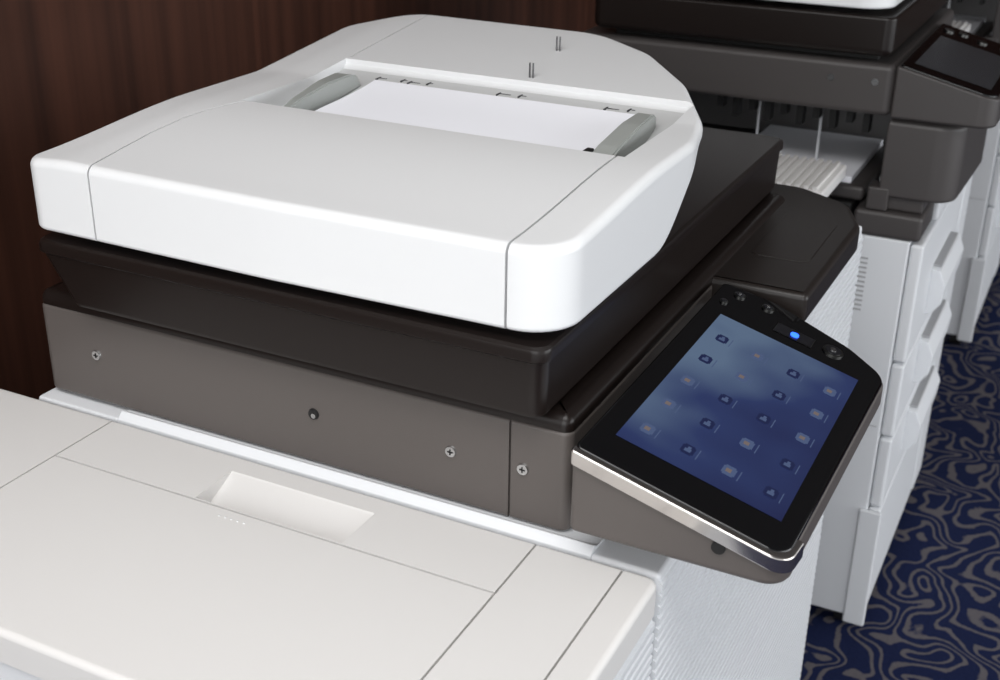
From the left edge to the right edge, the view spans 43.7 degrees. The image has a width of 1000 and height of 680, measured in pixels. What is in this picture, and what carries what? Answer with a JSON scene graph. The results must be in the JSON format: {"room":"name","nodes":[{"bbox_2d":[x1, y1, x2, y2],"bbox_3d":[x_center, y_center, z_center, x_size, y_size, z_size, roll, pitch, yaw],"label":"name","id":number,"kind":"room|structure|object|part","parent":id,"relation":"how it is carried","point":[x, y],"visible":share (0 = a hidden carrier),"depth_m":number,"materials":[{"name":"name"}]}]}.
{"room":"print shop","nodes":[
{"label":"print shop","id":0,"kind":"room"},
{"bbox_2d":[0,0,596,399],"bbox_3d":[0.180,-1.312,3.113,0.098,2.800,9.800,12,27,24],"label":"wall","id":1,"kind":"structure","parent":0,"point":[70,70],"depth_m":1.79,"materials":[{"name":"brown wood"}]},
{"bbox_2d":[800,261,999,679],"bbox_3d":[2.798,0.568,2.518,5.800,0.050,9.800,12,27,24],"label":"floor","id":2,"kind":"structure","parent":0,"point":[933,607],"depth_m":2.61,"materials":[{"name":"carpet"}]},
{"bbox_2d":[0,389,655,679],"bbox_3d":[-0.290,0.580,1.285,0.787,0.869,0.316,12,27,24],"label":"paper feeder unit","id":3,"kind":"object","parent":2,"relation":"on","point":[127,552],"visible":1,"depth_m":1.07,"materials":[{"name":"white plastic"}]},
{"bbox_2d":[30,15,882,679],"bbox_3d":[0.039,0.240,1.640,0.845,1.200,0.844,12,27,24],"label":"printer","id":4,"kind":"object","parent":2,"relation":"on","point":[630,353],"visible":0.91,"depth_m":1.19,"materials":[{"name":"white plastic"}]},
{"bbox_3d":[-0.048,-0.154,1.475,0.573,0.070,0.764,12,27,24],"label":"platen lid","id":5,"kind":"part","parent":4,"relation":"part of","materials":[{"name":"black plastic"}]},
{"bbox_2d":[315,80,634,150],"bbox_3d":[-0.037,-0.241,1.369,0.340,0.017,0.172,12,27,24],"label":"paper sheets","id":6,"kind":"object","parent":4,"relation":"on","point":[536,122],"visible":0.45,"depth_m":1.38,"materials":[{"name":"white paper"}]},
{"bbox_2d":[283,36,683,142],"bbox_3d":[-0.009,-0.285,1.430,0.452,0.072,0.329,12,27,24],"label":"tray","id":7,"kind":"object","parent":4,"relation":"on","point":[639,86],"depth_m":1.48,"materials":[{"name":"white plastic"}]},
{"bbox_3d":[0.154,0.135,1.036,0.194,0.070,0.040,12,27,24],"label":"silver trim","id":8,"kind":"part","parent":4,"relation":"part of","materials":[{"name":"silver metal"}]},
{"bbox_3d":[0.243,0.057,1.196,0.192,0.060,0.425,12,27,24],"label":"control panel glass","id":9,"kind":"part","parent":4,"relation":"part of","materials":[{"name":"black"}]},
{"bbox_2d":[711,183,859,320],"bbox_3d":[0.267,-0.143,1.612,0.364,0.034,0.405,12,27,24],"label":"shelf","id":10,"kind":"object","parent":4,"relation":"attached to","point":[787,252],"depth_m":1.50,"materials":[{"name":"black plastic"}]},
{"bbox_3d":[0.376,-0.135,1.557,0.070,0.004,0.216,12,27,24],"label":"shelf inset panel","id":11,"kind":"part","parent":4,"relation":"part of","materials":[{"name":"black plastic"}]},
{"bbox_2d":[584,0,999,625],"bbox_3d":[0.498,-0.143,2.439,0.830,1.245,0.790,12,27,24],"label":"printer","id":12,"kind":"object","parent":2,"relation":"on","point":[884,110],"visible":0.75,"depth_m":2.10,"materials":[{"name":"white plastic"}]},
{"bbox_3d":[0.523,-0.630,2.287,0.505,0.062,0.620,12,27,24],"label":"platen lid","id":13,"kind":"part","parent":12,"relation":"part of","materials":[{"name":"black plastic"}]},
{"bbox_2d":[829,144,884,199],"bbox_3d":[0.564,-0.324,2.267,0.255,0.026,0.300,12,27,24],"label":"tray","id":14,"kind":"object","parent":12,"relation":"on","point":[863,162],"depth_m":2.18,"materials":[{"name":"grey plastic"}]},
{"bbox_3d":[0.791,0.322,2.520,0.022,0.230,0.496,12,27,24],"label":"drawer","id":15,"kind":"part","parent":12,"relation":"part of","materials":[{"name":"white plastic"}]},
{"bbox_3d":[0.794,0.149,2.441,0.022,0.140,0.496,12,27,24],"label":"drawer","id":16,"kind":"part","parent":12,"relation":"part of","materials":[{"name":"white plastic"}]},
{"bbox_3d":[0.796,0.017,2.381,0.022,0.140,0.496,12,27,24],"label":"drawer","id":17,"kind":"part","parent":12,"relation":"part of","materials":[{"name":"white plastic"}]},
{"bbox_3d":[0.831,0.133,2.454,0.029,0.088,0.230,12,27,24],"label":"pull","id":18,"kind":"part","parent":12,"relation":"part of","materials":[{"name":"white plastic"}]},
{"bbox_3d":[0.799,-0.149,2.305,0.022,0.215,0.496,12,27,24],"label":"drawer","id":19,"kind":"part","parent":12,"relation":"part of","materials":[{"name":"white plastic"}]},
{"bbox_3d":[0.833,0.001,2.394,0.029,0.088,0.230,12,27,24],"label":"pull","id":20,"kind":"part","parent":12,"relation":"part of","materials":[{"name":"white plastic"}]},
{"bbox_3d":[0.835,-0.127,2.335,0.029,0.088,0.230,12,27,24],"label":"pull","id":21,"kind":"part","parent":12,"relation":"part of","materials":[{"name":"white plastic"}]},
{"bbox_3d":[0.789,-0.472,2.099,0.155,0.042,0.412,12,27,24],"label":"control panel glass","id":22,"kind":"part","parent":12,"relation":"part of","materials":[{"name":"black glass"}]},
{"bbox_2d":[941,0,999,344],"bbox_3d":[1.152,-0.678,3.630,0.830,1.245,0.790,12,27,24],"label":"printer","id":23,"kind":"object","parent":2,"relation":"on","point":[979,262],"visible":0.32,"depth_m":3.46,"materials":[{"name":"white plastic"}]},
{"bbox_2d":[952,20,970,31],"bbox_3d":[1.092,-0.787,3.246,0.228,0.081,0.190,12,27,24],"label":"tray","id":24,"kind":"object","parent":23,"relation":"on","point":[965,26],"depth_m":3.21,"materials":[{"name":"white plastic"}]},
{"bbox_2d":[975,21,993,37],"bbox_3d":[1.218,-0.858,3.458,0.255,0.026,0.300,12,27,24],"label":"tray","id":25,"kind":"object","parent":23,"relation":"on","point":[983,29],"depth_m":3.42,"materials":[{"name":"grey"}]},
{"bbox_3d":[1.446,-0.213,3.711,0.022,0.230,0.496,12,27,24],"label":"drawer","id":26,"kind":"part","parent":23,"relation":"part of","materials":[{"name":"white plastic"}]},
{"bbox_3d":[1.448,-0.386,3.632,0.022,0.140,0.496,12,27,24],"label":"drawer","id":27,"kind":"part","parent":23,"relation":"part of","materials":[{"name":"white plastic"}]},
{"bbox_3d":[1.450,-0.517,3.571,0.022,0.140,0.496,12,27,24],"label":"drawer","id":28,"kind":"part","parent":23,"relation":"part of","materials":[{"name":"white plastic"}]},
{"bbox_3d":[1.485,-0.402,3.645,0.029,0.088,0.230,12,27,24],"label":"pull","id":29,"kind":"part","parent":23,"relation":"part of","materials":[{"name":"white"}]}
]}

